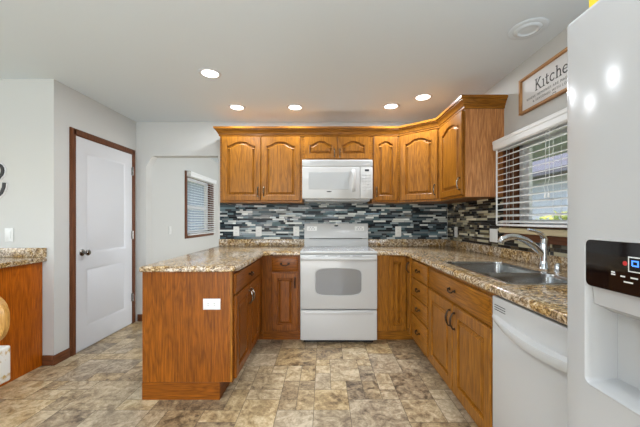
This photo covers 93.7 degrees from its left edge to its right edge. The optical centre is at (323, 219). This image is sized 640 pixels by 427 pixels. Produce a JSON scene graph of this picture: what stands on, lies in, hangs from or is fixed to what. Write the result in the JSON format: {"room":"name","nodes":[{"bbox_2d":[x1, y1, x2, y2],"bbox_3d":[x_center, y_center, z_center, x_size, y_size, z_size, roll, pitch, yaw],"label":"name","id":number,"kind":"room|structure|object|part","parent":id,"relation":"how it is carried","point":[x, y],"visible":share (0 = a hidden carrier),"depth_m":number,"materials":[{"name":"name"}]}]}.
{"room":"kitchen","nodes":[
{"label":"kitchen","id":0,"kind":"room"},
{"bbox_2d":[0,79,39,247],"bbox_3d":[-3.500,0.018,2.593,2.200,2.415,0.120,0,0,0],"label":"wall","id":1,"kind":"structure","parent":0,"point":[19,98],"depth_m":2.53,"materials":[{"name":"grey paint"}]},
{"bbox_2d":[0,163,7,197],"bbox_3d":[-2.863,-0.325,2.525,0.390,0.322,0.016,0,0,0],"label":"wall decoration","id":2,"kind":"object","parent":1,"relation":"attached to","point":[2,166],"depth_m":2.52,"materials":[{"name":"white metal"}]},
{"bbox_2d":[5,228,13,241],"bbox_3d":[-2.655,0.126,2.528,0.072,0.116,0.008,0,0,0],"label":"light switch","id":3,"kind":"object","parent":1,"relation":"attached to","point":[9,232],"visible":1,"depth_m":2.53,"materials":[{"name":"white plastic"}]},
{"bbox_2d":[42,355,53,365],"bbox_3d":[-2.326,1.183,2.527,0.092,0.085,0.012,0,0,0],"label":"baseboard","id":4,"kind":"structure","parent":1,"relation":"attached to","point":[47,360],"depth_m":2.52,"materials":[{"name":"brown wood"}]},
{"bbox_2d":[40,79,135,355],"bbox_3d":[-2.340,0.018,3.087,0.120,2.415,1.107,0,0,0],"label":"wall","id":5,"kind":"structure","parent":0,"point":[62,107],"depth_m":2.58,"materials":[{"name":"grey paint"}]},
{"bbox_2d":[53,348,69,365],"bbox_3d":[-2.274,1.183,2.602,0.012,0.085,0.162,0,0,0],"label":"baseboard","id":6,"kind":"structure","parent":5,"relation":"attached to","point":[65,354],"depth_m":2.59,"materials":[{"name":"brown wood"}]},
{"bbox_2d":[69,127,134,356],"bbox_3d":[-2.271,0.195,3.147,0.018,2.062,0.927,0,0,0],"label":"trim","id":7,"kind":"structure","parent":5,"relation":"attached to","point":[73,132],"depth_m":2.72,"materials":[{"name":"brown wood"}]},
{"bbox_2d":[76,136,133,351],"bbox_3d":[-2.238,0.222,3.151,0.082,1.985,0.805,0,0,0],"label":"door","id":8,"kind":"structure","parent":5,"relation":"in","point":[104,233],"depth_m":3.08,"materials":[{"name":"white paint"}]},
{"bbox_3d":[-2.233,0.306,2.815,0.073,0.064,0.064,0,0,0],"label":"knob","id":9,"kind":"part","parent":8,"relation":"part of","materials":[{"name":"silver metal"}]},
{"bbox_2d":[152,158,217,262],"bbox_3d":[-2.275,0.018,5.280,0.150,2.415,3.040,0,0,0],"label":"wall","id":10,"kind":"structure","parent":0,"point":[168,174],"depth_m":4.42,"materials":[{"name":"grey paint"}]},
{"bbox_2d":[185,170,213,238],"bbox_3d":[-2.265,-0.244,5.340,0.170,1.080,1.210,0,0,0],"label":"window","id":11,"kind":"structure","parent":10,"relation":"in","point":[208,201],"depth_m":5.61,"materials":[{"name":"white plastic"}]},
{"bbox_3d":[-2.296,-0.219,5.340,0.048,0.060,1.020,0,0,0],"label":"meeting rail","id":12,"kind":"part","parent":11,"relation":"part of","materials":[{"name":"white plastic"}]},
{"bbox_3d":[-2.300,-0.239,5.340,0.060,0.934,1.044,0,0,0],"label":"frame","id":13,"kind":"part","parent":11,"relation":"part of","materials":[{"name":"white plastic"}]},
{"bbox_2d":[187,171,216,234],"bbox_3d":[-2.157,-0.266,5.345,0.084,1.026,1.134,0,0,0],"label":"window blind","id":14,"kind":"object","parent":11,"relation":"attached to","point":[190,174],"visible":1,"depth_m":5.26,"materials":[{"name":"white plastic"}]},
{"bbox_3d":[-2.155,0.239,5.345,0.050,0.016,1.110,0,0,0],"label":"rail","id":15,"kind":"part","parent":14,"relation":"part of","materials":[{"name":"white plastic"}]},
{"bbox_3d":[-2.130,-0.246,5.350,0.003,0.975,0.002,0,0,0],"label":"ladder cord","id":16,"kind":"part","parent":14,"relation":"part of","materials":[{"name":"white plastic"}]},
{"bbox_2d":[0,321,477,426],"bbox_3d":[-1.550,1.266,1.900,6.500,0.080,10.200,0,0,0],"label":"floor","id":17,"kind":"structure","parent":0,"point":[280,383],"depth_m":2.12,"materials":[{"name":"tile"}]},
{"bbox_2d":[0,297,9,384],"bbox_3d":[-2.082,0.824,1.590,0.437,0.805,0.420,0,0,0],"label":"chair","id":18,"kind":"object","parent":17,"relation":"on","point":[4,309],"visible":1,"depth_m":1.76,"materials":[{"name":"brown wood"}]},
{"bbox_3d":[-2.087,0.853,1.590,0.426,0.210,0.420,0,0,0],"label":"seat","id":19,"kind":"part","parent":18,"relation":"part of","materials":[{"name":"white fabric"}]},
{"bbox_3d":[-2.063,0.586,1.765,0.400,0.330,0.050,0,0,0],"label":"backrest","id":20,"kind":"part","parent":18,"relation":"part of","materials":[{"name":"brown wood"}]},
{"bbox_2d":[0,262,41,386],"bbox_3d":[-2.687,0.788,1.915,0.627,0.875,1.230,0,0,0],"label":"base cabinet","id":21,"kind":"object","parent":17,"relation":"on","point":[21,285],"visible":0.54,"depth_m":2.37,"materials":[{"name":"red wood"}]},
{"bbox_2d":[0,248,46,267],"bbox_3d":[-2.684,0.292,1.901,0.692,0.116,1.262,0,0,0],"label":"countertop","id":22,"kind":"structure","parent":21,"relation":"on","point":[9,257],"depth_m":2.51,"materials":[{"name":"stone"}]},
{"bbox_2d":[142,257,262,399],"bbox_3d":[-0.905,0.788,2.838,0.669,0.875,1.595,0,0,0],"label":"base cabinet","id":23,"kind":"object","parent":17,"relation":"on","point":[190,352],"visible":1,"depth_m":2.04,"materials":[{"name":"red wood"}]},
{"bbox_3d":[-0.931,0.729,2.050,0.613,0.755,0.013,0,0,0],"label":"panel","id":24,"kind":"part","parent":23,"relation":"part of","materials":[{"name":"red wood"}]},
{"bbox_2d":[203,299,219,309],"bbox_3d":[-0.763,0.572,2.039,0.118,0.074,0.006,0,0,0],"label":"outlet","id":25,"kind":"object","parent":23,"relation":"attached to","point":[208,304],"visible":1,"depth_m":2.04,"materials":[{"name":"white plastic"}]},
{"bbox_2d":[139,239,303,271],"bbox_3d":[-0.758,0.290,2.825,1.040,0.119,1.627,0,0,0],"label":"countertop","id":26,"kind":"structure","parent":23,"relation":"on","point":[231,255],"depth_m":2.64,"materials":[{"name":"stone"}]},
{"bbox_3d":[-0.615,0.811,2.265,0.020,0.570,0.380,0,0,0],"label":"door","id":27,"kind":"part","parent":23,"relation":"part of","materials":[{"name":"red wood"}]},
{"bbox_3d":[-0.614,0.811,2.265,0.014,0.445,0.255,0,0,0],"label":"raised panel","id":28,"kind":"part","parent":23,"relation":"part of","materials":[{"name":"red wood"}]},
{"bbox_3d":[-0.634,0.731,2.528,0.019,0.760,0.944,0,0,0],"label":"frame","id":29,"kind":"part","parent":23,"relation":"part of","materials":[{"name":"red wood"}]},
{"bbox_3d":[-0.615,0.441,2.460,0.020,0.140,0.770,0,0,0],"label":"drawer","id":30,"kind":"part","parent":23,"relation":"part of","materials":[{"name":"red wood"}]},
{"bbox_3d":[-0.615,0.811,2.654,0.020,0.570,0.382,0,0,0],"label":"door","id":31,"kind":"part","parent":23,"relation":"part of","materials":[{"name":"red wood"}]},
{"bbox_3d":[-0.614,0.811,2.654,0.014,0.445,0.257,0,0,0],"label":"raised panel","id":32,"kind":"part","parent":23,"relation":"part of","materials":[{"name":"red wood"}]},
{"bbox_2d":[262,255,299,339],"bbox_3d":[-0.432,0.788,3.291,0.384,0.875,0.690,0,0,0],"label":"base cabinet","id":33,"kind":"object","parent":17,"relation":"on","point":[280,273],"visible":0.99,"depth_m":2.99,"materials":[{"name":"brown wood"}]},
{"bbox_3d":[-0.389,0.441,2.990,0.262,0.140,0.020,0,0,0],"label":"drawer","id":34,"kind":"part","parent":33,"relation":"part of","materials":[{"name":"red wood"}]},
{"bbox_3d":[-0.389,0.811,2.990,0.262,0.570,0.020,0,0,0],"label":"door","id":35,"kind":"part","parent":33,"relation":"part of","materials":[{"name":"red wood"}]},
{"bbox_3d":[-0.389,0.811,2.989,0.147,0.453,0.014,0,0,0],"label":"raised panel","id":36,"kind":"part","parent":33,"relation":"part of","materials":[{"name":"red wood"}]},
{"bbox_2d":[300,223,376,341],"bbox_3d":[0.145,0.633,3.261,0.764,1.186,0.733,0,0,0],"label":"range","id":37,"kind":"object","parent":17,"relation":"on","point":[338,267],"visible":1,"depth_m":2.95,"materials":[{"name":"white metal"}]},
{"bbox_2d":[303,246,372,250],"bbox_3d":[0.145,0.311,3.259,0.712,0.003,0.523,0,0,0],"label":"glass cooktop","id":38,"kind":"object","parent":37,"relation":"in","point":[306,248],"depth_m":3.26,"materials":[{"name":"white glass"}]},
{"bbox_3d":[0.145,0.611,2.969,0.758,0.530,0.044,0,0,0],"label":"oven door","id":39,"kind":"part","parent":37,"relation":"part of","materials":[{"name":"white metal"}]},
{"bbox_3d":[0.143,0.609,2.946,0.468,0.284,0.004,0,0,0],"label":"window trim","id":40,"kind":"part","parent":37,"relation":"part of","materials":[{"name":"grey glass"}]},
{"bbox_3d":[0.145,1.036,2.966,0.756,0.296,0.050,0,0,0],"label":"drawer","id":41,"kind":"part","parent":37,"relation":"part of","materials":[{"name":"white metal"}]},
{"bbox_3d":[0.145,0.382,2.923,0.744,0.030,0.056,0,0,0],"label":"handle","id":42,"kind":"part","parent":37,"relation":"part of","materials":[{"name":"white metal"}]},
{"bbox_2d":[377,255,420,348],"bbox_3d":[1.014,0.788,3.240,0.967,0.875,0.791,0,0,0],"label":"base cabinet","id":43,"kind":"object","parent":17,"relation":"on","point":[394,272],"visible":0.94,"depth_m":2.99,"materials":[{"name":"brown wood"}]},
{"bbox_3d":[0.732,0.729,2.990,0.173,0.735,0.020,0,0,0],"label":"door","id":44,"kind":"part","parent":43,"relation":"part of","materials":[{"name":"brown wood"}]},
{"bbox_3d":[0.732,0.729,2.989,0.077,0.632,0.014,0,0,0],"label":"raised panel","id":45,"kind":"part","parent":43,"relation":"part of","materials":[{"name":"brown wood"}]},
{"bbox_3d":[0.829,0.729,2.915,0.014,0.654,0.054,0,0,0],"label":"raised panel","id":46,"kind":"part","parent":43,"relation":"part of","materials":[{"name":"brown wood"}]},
{"bbox_3d":[0.830,0.729,2.915,0.020,0.735,0.126,0,0,0],"label":"door","id":47,"kind":"part","parent":43,"relation":"part of","materials":[{"name":"brown wood"}]},
{"bbox_2d":[368,239,566,324],"bbox_3d":[1.014,0.290,2.240,0.971,0.119,2.797,0,0,0],"label":"countertop","id":48,"kind":"structure","parent":43,"relation":"on","point":[550,301],"depth_m":2.15,"materials":[{"name":"stone"}]},
{"bbox_2d":[446,262,566,284],"bbox_3d":[1.105,0.406,1.843,0.424,0.193,0.789,0,0,0],"label":"sink","id":49,"kind":"object","parent":48,"relation":"in","point":[503,272],"visible":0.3,"depth_m":1.73,"materials":[{"name":"silver metal"}]},
{"bbox_3d":[1.105,0.406,1.988,0.388,0.192,0.462,0,0,0],"label":"bowl","id":50,"kind":"part","parent":49,"relation":"part of","materials":[{"name":"silver metal"}]},
{"bbox_3d":[1.105,0.391,1.599,0.388,0.162,0.267,0,0,0],"label":"bowl","id":51,"kind":"part","parent":49,"relation":"part of","materials":[{"name":"silver metal"}]},
{"bbox_2d":[497,228,551,270],"bbox_3d":[1.258,0.182,1.887,0.329,0.261,0.070,0,0,0],"label":"faucet","id":52,"kind":"object","parent":48,"relation":"on","point":[543,250],"visible":1,"depth_m":1.87,"materials":[{"name":"silver metal"}]},
{"bbox_3d":[1.246,0.163,1.887,0.304,0.155,0.041,0,0,0],"label":"spout","id":53,"kind":"part","parent":52,"relation":"part of","materials":[{"name":"silver metal"}]},
{"bbox_3d":[1.340,0.094,1.887,0.132,0.086,0.038,0,0,0],"label":"lever","id":54,"kind":"part","parent":52,"relation":"part of","materials":[{"name":"silver metal"}]},
{"bbox_2d":[554,263,562,272],"bbox_3d":[1.405,0.284,1.800,0.044,0.055,0.044,0,0,0],"label":"air gap","id":55,"kind":"object","parent":48,"relation":"on","point":[558,266],"visible":1,"depth_m":1.79,"materials":[{"name":"silver metal"}]},
{"bbox_2d":[412,259,438,372],"bbox_3d":[1.146,0.788,2.612,0.701,0.875,0.464,0,0,0],"label":"base cabinet","id":56,"kind":"object","parent":17,"relation":"on","point":[420,271],"visible":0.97,"depth_m":2.55,"materials":[{"name":"brown wood"}]},
{"bbox_3d":[0.830,0.984,2.611,0.020,0.224,0.427,0,0,0],"label":"drawer","id":57,"kind":"part","parent":56,"relation":"part of","materials":[{"name":"brown wood"}]},
{"bbox_3d":[0.830,0.782,2.611,0.020,0.155,0.427,0,0,0],"label":"drawer","id":58,"kind":"part","parent":56,"relation":"part of","materials":[{"name":"brown wood"}]},
{"bbox_3d":[0.830,0.616,2.611,0.020,0.155,0.427,0,0,0],"label":"drawer","id":59,"kind":"part","parent":56,"relation":"part of","materials":[{"name":"brown wood"}]},
{"bbox_3d":[0.830,0.449,2.611,0.020,0.155,0.427,0,0,0],"label":"drawer","id":60,"kind":"part","parent":56,"relation":"part of","materials":[{"name":"brown wood"}]},
{"bbox_2d":[428,266,495,426],"bbox_3d":[1.141,0.788,1.920,0.711,0.875,0.916,0,0,0],"label":"base cabinet","id":61,"kind":"object","parent":17,"relation":"on","point":[460,312],"visible":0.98,"depth_m":1.76,"materials":[{"name":"brown wood"}]},
{"bbox_3d":[0.829,0.819,2.142,0.014,0.418,0.300,0,0,0],"label":"raised panel","id":62,"kind":"part","parent":61,"relation":"part of","materials":[{"name":"brown wood"}]},
{"bbox_3d":[0.830,0.819,2.142,0.020,0.555,0.437,0,0,0],"label":"door","id":63,"kind":"part","parent":61,"relation":"part of","materials":[{"name":"brown wood"}]},
{"bbox_3d":[0.803,0.636,1.953,0.035,0.117,0.017,0,0,0],"label":"handle","id":64,"kind":"part","parent":61,"relation":"part of","materials":[{"name":"brown metal"}]},
{"bbox_3d":[0.803,0.636,1.885,0.035,0.117,0.017,0,0,0],"label":"handle","id":65,"kind":"part","parent":61,"relation":"part of","materials":[{"name":"brown metal"}]},
{"bbox_3d":[0.850,0.731,1.920,0.019,0.760,0.916,0,0,0],"label":"frame","id":66,"kind":"part","parent":61,"relation":"part of","materials":[{"name":"brown wood"}]},
{"bbox_3d":[0.829,0.819,1.696,0.014,0.418,0.300,0,0,0],"label":"raised panel","id":67,"kind":"part","parent":61,"relation":"part of","materials":[{"name":"brown wood"}]},
{"bbox_3d":[0.830,0.819,1.696,0.020,0.555,0.437,0,0,0],"label":"door","id":68,"kind":"part","parent":61,"relation":"part of","materials":[{"name":"brown wood"}]},
{"bbox_2d":[492,295,566,426],"bbox_3d":[1.129,0.789,1.152,0.702,0.863,0.608,0,0,0],"label":"dishwasher","id":69,"kind":"object","parent":17,"relation":"on","point":[530,347],"visible":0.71,"depth_m":1.20,"materials":[{"name":"grey plastic"}]},
{"bbox_3d":[0.798,0.479,1.152,0.040,0.070,0.596,0,0,0],"label":"handle","id":70,"kind":"part","parent":69,"relation":"part of","materials":[{"name":"white plastic"}]},
{"bbox_2d":[567,0,639,426],"bbox_3d":[1.034,0.344,0.360,0.872,1.756,0.921,0,0,0],"label":"refrigerator","id":71,"kind":"object","parent":17,"relation":"on","point":[603,43],"visible":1,"depth_m":0.72,"materials":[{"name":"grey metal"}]},
{"bbox_2d":[589,0,598,7],"bbox_3d":[0.802,-0.584,0.680,0.195,0.100,0.241,0,0,0],"label":"cereal box","id":72,"kind":"object","parent":71,"relation":"on","point":[591,2],"visible":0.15,"depth_m":0.79,"materials":[{"name":"yellow cardboard"}]},
{"bbox_3d":[0.670,0.105,0.631,0.020,0.115,0.252,0,0,0],"label":"control panel","id":73,"kind":"part","parent":71,"relation":"part of","materials":[{"name":"black plastic"}]},
{"bbox_3d":[0.659,0.096,0.613,0.001,0.028,0.070,0,0,0],"label":"display glass","id":74,"kind":"part","parent":71,"relation":"part of","materials":[{"name":"blue glass"}]},
{"bbox_2d":[136,122,447,320],"bbox_3d":[-0.450,0.018,3.700,3.900,2.415,0.120,0,0,0],"label":"wall","id":75,"kind":"structure","parent":0,"point":[154,140],"depth_m":3.64,"materials":[{"name":"grey paint"}]},
{"bbox_2d":[137,314,141,320],"bbox_3d":[-2.210,1.183,3.634,0.100,0.085,0.012,0,0,0],"label":"baseboard","id":76,"kind":"object","parent":75,"relation":"attached to","point":[139,316],"visible":0.56,"depth_m":3.63,"materials":[{"name":"brown wood"}]},
{"bbox_2d":[233,226,238,235],"bbox_3d":[-1.060,0.136,3.629,0.072,0.116,0.006,0,0,0],"label":"outlet","id":77,"kind":"object","parent":75,"relation":"attached to","point":[235,228],"visible":1,"depth_m":3.63,"materials":[{"name":"white plastic"}]},
{"bbox_2d":[256,226,261,235],"bbox_3d":[-0.790,0.136,3.629,0.072,0.116,0.006,0,0,0],"label":"outlet","id":78,"kind":"object","parent":75,"relation":"attached to","point":[258,228],"visible":1,"depth_m":3.63,"materials":[{"name":"white plastic"}]},
{"bbox_2d":[220,136,303,203],"bbox_3d":[-0.694,-0.573,3.452,0.912,0.762,0.373,0,0,0],"label":"upper cabinet","id":79,"kind":"object","parent":75,"relation":"attached to","point":[253,169],"visible":0.99,"depth_m":3.30,"materials":[{"name":"brown wood"}]},
{"bbox_3d":[-0.913,-0.567,3.310,0.430,0.706,0.020,0,0,0],"label":"door","id":80,"kind":"part","parent":79,"relation":"part of","materials":[{"name":"brown wood"}]},
{"bbox_3d":[-0.913,-0.567,3.308,0.305,0.581,0.014,0,0,0],"label":"raised panel","id":81,"kind":"part","parent":79,"relation":"part of","materials":[{"name":"brown wood"}]},
{"bbox_3d":[-0.477,-0.567,3.310,0.430,0.706,0.020,0,0,0],"label":"door","id":82,"kind":"part","parent":79,"relation":"part of","materials":[{"name":"brown wood"}]},
{"bbox_3d":[-0.477,-0.567,3.308,0.305,0.581,0.014,0,0,0],"label":"raised panel","id":83,"kind":"part","parent":79,"relation":"part of","materials":[{"name":"brown wood"}]},
{"bbox_2d":[213,95,507,135],"bbox_3d":[0.188,-0.973,3.158,2.952,0.094,0.734,0,0,19],"label":"crown molding","id":84,"kind":"structure","parent":79,"relation":"attached to","point":[462,102],"depth_m":3.26,"materials":[{"name":"brown wood"}]},
{"bbox_2d":[293,226,298,235],"bbox_3d":[-0.335,0.136,3.629,0.072,0.116,0.006,0,0,0],"label":"outlet","id":85,"kind":"object","parent":75,"relation":"attached to","point":[295,228],"visible":1,"depth_m":3.63,"materials":[{"name":"white plastic"}]},
{"bbox_2d":[220,202,446,238],"bbox_3d":[0.115,0.004,3.635,2.754,0.452,0.009,0,0,0],"label":"backsplash","id":86,"kind":"structure","parent":75,"relation":"attached to","point":[277,221],"depth_m":3.63,"materials":[{"name":"tile"}]},
{"bbox_2d":[302,136,371,159],"bbox_3d":[0.144,-0.805,3.452,0.764,0.298,0.373,0,0,0],"label":"upper cabinet","id":87,"kind":"object","parent":75,"relation":"attached to","point":[313,147],"visible":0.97,"depth_m":3.30,"materials":[{"name":"brown wood"}]},
{"bbox_3d":[-0.035,-0.798,3.310,0.354,0.244,0.020,0,0,0],"label":"door","id":88,"kind":"part","parent":87,"relation":"part of","materials":[{"name":"brown wood"}]},
{"bbox_3d":[-0.035,-0.798,3.308,0.240,0.131,0.014,0,0,0],"label":"raised panel","id":89,"kind":"part","parent":87,"relation":"part of","materials":[{"name":"brown wood"}]},
{"bbox_2d":[302,160,372,202],"bbox_3d":[0.145,-0.429,3.409,0.762,0.446,0.444,0,0,0],"label":"microwave","id":90,"kind":"object","parent":87,"relation":"attached to","point":[323,181],"visible":1,"depth_m":3.23,"materials":[{"name":"white plastic"}]},
{"bbox_3d":[0.076,-0.401,3.248,0.624,0.342,0.031,0,0,0],"label":"door","id":91,"kind":"part","parent":90,"relation":"part of","materials":[{"name":"white plastic"}]},
{"bbox_3d":[0.318,-0.424,3.209,0.040,0.236,0.045,0,0,0],"label":"handle","id":92,"kind":"part","parent":90,"relation":"part of","materials":[{"name":"white plastic"}]},
{"bbox_3d":[0.458,-0.401,3.249,0.134,0.342,0.030,0,0,0],"label":"control panel","id":93,"kind":"part","parent":90,"relation":"part of","materials":[{"name":"white plastic"}]},
{"bbox_3d":[0.325,-0.798,3.310,0.354,0.244,0.020,0,0,0],"label":"door","id":94,"kind":"part","parent":87,"relation":"part of","materials":[{"name":"brown wood"}]},
{"bbox_3d":[0.325,-0.798,3.308,0.240,0.131,0.014,0,0,0],"label":"raised panel","id":95,"kind":"part","parent":87,"relation":"part of","materials":[{"name":"brown wood"}]},
{"bbox_2d":[367,136,398,203],"bbox_3d":[0.679,-0.573,3.452,0.304,0.762,0.373,0,0,0],"label":"upper cabinet","id":96,"kind":"object","parent":75,"relation":"attached to","point":[385,149],"visible":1,"depth_m":3.30,"materials":[{"name":"brown wood"}]},
{"bbox_3d":[0.680,-0.567,3.308,0.148,0.589,0.014,0,0,0],"label":"raised panel","id":97,"kind":"part","parent":96,"relation":"part of","materials":[{"name":"brown wood"}]},
{"bbox_2d":[395,226,400,235],"bbox_3d":[0.898,0.136,3.629,0.072,0.116,0.006,0,0,0],"label":"outlet","id":98,"kind":"object","parent":75,"relation":"attached to","point":[397,228],"visible":1,"depth_m":3.63,"materials":[{"name":"white plastic"}]},
{"bbox_2d":[395,129,467,203],"bbox_3d":[1.165,-0.573,3.330,0.667,0.762,0.618,0,0,0],"label":"upper cabinet","id":99,"kind":"object","parent":75,"relation":"attached to","point":[418,152],"visible":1,"depth_m":3.16,"materials":[{"name":"brown wood"}]},
{"bbox_3d":[0.997,-0.567,3.167,0.405,0.706,0.019,0,0,40],"label":"door","id":100,"kind":"part","parent":99,"relation":"part of","materials":[{"name":"brown wood"}]},
{"bbox_3d":[0.996,-0.567,3.166,0.280,0.581,0.014,0,0,40],"label":"raised panel","id":101,"kind":"part","parent":99,"relation":"part of","materials":[{"name":"brown wood"}]},
{"bbox_2d":[0,0,588,161],"bbox_3d":[-1.550,-1.239,1.900,6.500,0.100,10.200,0,0,0],"label":"ceiling","id":102,"kind":"structure","parent":0,"point":[338,60],"depth_m":2.13,"materials":[{"name":"white paint"}]},
{"bbox_2d":[198,68,221,78],"bbox_3d":[-0.923,-1.185,2.430,0.176,0.007,0.176,0,0,0],"label":"recessed light","id":103,"kind":"object","parent":102,"relation":"in","point":[211,73],"visible":1,"depth_m":2.42,"materials":[{"name":"white paint"}]},
{"bbox_2d":[228,104,245,110],"bbox_3d":[-0.916,-1.185,3.160,0.176,0.007,0.176,0,0,0],"label":"recessed light","id":104,"kind":"object","parent":102,"relation":"in","point":[238,107],"visible":1,"depth_m":3.16,"materials":[{"name":"white paint"}]},
{"bbox_2d":[287,104,302,110],"bbox_3d":[-0.305,-1.185,3.160,0.176,0.007,0.176,0,0,0],"label":"recessed light","id":105,"kind":"object","parent":102,"relation":"in","point":[295,107],"visible":1,"depth_m":3.15,"materials":[{"name":"white paint"}]},
{"bbox_2d":[383,103,399,109],"bbox_3d":[0.700,-1.185,3.130,0.176,0.007,0.176,0,0,0],"label":"recessed light","id":106,"kind":"object","parent":102,"relation":"in","point":[389,106],"visible":1,"depth_m":3.12,"materials":[{"name":"white paint"}]},
{"bbox_2d":[414,93,432,100],"bbox_3d":[0.957,-1.185,2.900,0.176,0.007,0.176,0,0,0],"label":"recessed light","id":107,"kind":"object","parent":102,"relation":"in","point":[424,96],"visible":1,"depth_m":2.89,"materials":[{"name":"white paint"}]},
{"bbox_2d":[508,17,549,39],"bbox_3d":[1.270,-1.183,1.869,0.216,0.012,0.216,0,0,0],"label":"ceiling speaker","id":108,"kind":"object","parent":102,"relation":"attached to","point":[532,27],"visible":1,"depth_m":1.85,"materials":[{"name":"white paint"}]},
{"bbox_2d":[450,27,567,256],"bbox_3d":[1.575,0.018,1.900,0.150,2.415,9.800,0,0,0],"label":"wall","id":109,"kind":"structure","parent":0,"point":[509,85],"depth_m":2.22,"materials":[{"name":"grey paint"}]},
{"bbox_2d":[454,227,457,236],"bbox_3d":[1.489,0.136,3.386,0.006,0.116,0.072,0,0,0],"label":"outlet","id":110,"kind":"object","parent":109,"relation":"attached to","point":[455,228],"visible":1,"depth_m":3.38,"materials":[{"name":"white plastic"}]},
{"bbox_2d":[439,109,503,200],"bbox_3d":[1.310,-0.573,2.763,0.378,0.762,0.532,0,0,0],"label":"upper cabinet","id":111,"kind":"object","parent":109,"relation":"attached to","point":[467,157],"visible":0.98,"depth_m":2.50,"materials":[{"name":"brown wood"}]},
{"bbox_3d":[1.163,-0.567,2.763,0.014,0.581,0.360,0,0,0],"label":"raised panel","id":112,"kind":"part","parent":111,"relation":"part of","materials":[{"name":"brown wood"}]},
{"bbox_3d":[1.165,-0.567,2.763,0.020,0.706,0.485,0,0,0],"label":"door","id":113,"kind":"part","parent":111,"relation":"part of","materials":[{"name":"brown wood"}]},
{"bbox_3d":[1.185,-0.573,2.766,0.019,0.762,0.528,0,0,0],"label":"frame","id":114,"kind":"part","parent":111,"relation":"part of","materials":[{"name":"brown wood"}]},
{"bbox_3d":[1.339,-0.574,2.499,0.320,0.760,0.005,0,0,0],"label":"panel","id":115,"kind":"part","parent":111,"relation":"part of","materials":[{"name":"brown wood"}]},
{"bbox_2d":[490,229,497,242],"bbox_3d":[1.488,0.136,2.635,0.008,0.116,0.118,0,0,0],"label":"light switch","id":116,"kind":"object","parent":109,"relation":"attached to","point":[493,232],"visible":1,"depth_m":2.62,"materials":[{"name":"white plastic"}]},
{"bbox_2d":[447,197,566,256],"bbox_3d":[1.495,0.004,2.241,0.009,0.452,2.782,0,0,0],"label":"backsplash","id":117,"kind":"structure","parent":109,"relation":"attached to","point":[474,220],"depth_m":2.88,"materials":[{"name":"tile"}]},
{"bbox_2d":[499,128,566,245],"bbox_3d":[1.550,-0.265,1.845,0.200,0.848,1.290,0,0,0],"label":"window","id":118,"kind":"structure","parent":109,"relation":"in","point":[556,236],"depth_m":2.37,"materials":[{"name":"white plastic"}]},
{"bbox_3d":[1.492,-0.314,1.845,0.016,0.750,1.280,0,0,0],"label":"casing","id":119,"kind":"part","parent":118,"relation":"part of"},
{"bbox_3d":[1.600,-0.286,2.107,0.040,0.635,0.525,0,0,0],"label":"meeting rail","id":120,"kind":"part","parent":118,"relation":"part of","materials":[{"name":"white plastic"}]},
{"bbox_2d":[492,107,566,227],"bbox_3d":[1.444,-0.300,1.846,0.111,0.694,1.256,0,0,0],"label":"window blind","id":121,"kind":"object","parent":118,"relation":"attached to","point":[557,121],"visible":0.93,"depth_m":2.02,"materials":[{"name":"white plastic"}]},
{"bbox_3d":[1.438,0.039,1.846,0.050,0.016,1.232,0,0,0],"label":"rail","id":122,"kind":"part","parent":121,"relation":"part of","materials":[{"name":"white"}]},
{"bbox_3d":[1.408,-0.356,1.896,0.016,0.435,0.049,0,0,0],"label":"lift cord","id":123,"kind":"part","parent":121,"relation":"part of","materials":[{"name":"white fabric"}]},
{"bbox_3d":[1.600,-0.286,1.845,0.060,0.659,1.134,0,0,0],"label":"frame","id":124,"kind":"part","parent":118,"relation":"part of","materials":[{"name":"white plastic"}]},
{"bbox_2d":[519,47,566,115],"bbox_3d":[1.485,-0.919,1.934,0.029,0.260,0.668,0,0,0],"label":"wall sign","id":125,"kind":"object","parent":109,"relation":"attached to","point":[547,82],"visible":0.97,"depth_m":2.03,"materials":[{"name":"white paper"}]},
{"bbox_3d":[1.485,-1.041,1.934,0.029,0.016,0.668,0,0,0],"label":"frame rail","id":126,"kind":"part","parent":125,"relation":"part of","materials":[{"name":"brown wood"}]},
{"bbox_3d":[1.485,-0.797,1.934,0.029,0.016,0.668,0,0,0],"label":"frame rail","id":127,"kind":"part","parent":125,"relation":"part of","materials":[{"name":"brown wood"}]},
{"label":"outside","id":128,"kind":"structure","parent":0,"visible":0},
{"bbox_3d":[1.000,1.551,5.000,34.000,0.350,38.000,0,0,0],"label":"lawn","id":129,"kind":"structure","parent":128,"visible":0},
{"bbox_2d":[187,181,203,230],"bbox_3d":[-9.500,-1.449,14.750,6.000,5.650,11.100,0,0,0],"label":"garage","id":130,"kind":"structure","parent":129,"relation":"on","point":[188,182],"depth_m":16.22,"materials":[{"name":"grey"}]},
{"bbox_2d":[532,153,566,219],"bbox_3d":[9.750,-0.899,8.750,5.700,4.550,11.300,0,0,0],"label":"house","id":131,"kind":"structure","parent":129,"relation":"on","point":[563,162],"depth_m":9.85,"materials":[{"name":"grey"}]},
{"bbox_2d":[532,135,566,161],"bbox_3d":[2.450,-0.999,2.400,1.600,0.190,8.800,0,0,0],"label":"trim","id":132,"kind":"structure","parent":131,"relation":"attached to","point":[563,146],"depth_m":3.79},
{"bbox_2d":[535,211,566,219],"bbox_3d":[4.994,0.573,6.105,1.599,1.605,1.576,0,0,0],"label":"shrub","id":133,"kind":"object","parent":129,"relation":"on","point":[564,217],"visible":0.02,"depth_m":6.15,"materials":[{"name":"green plant"}]}
]}

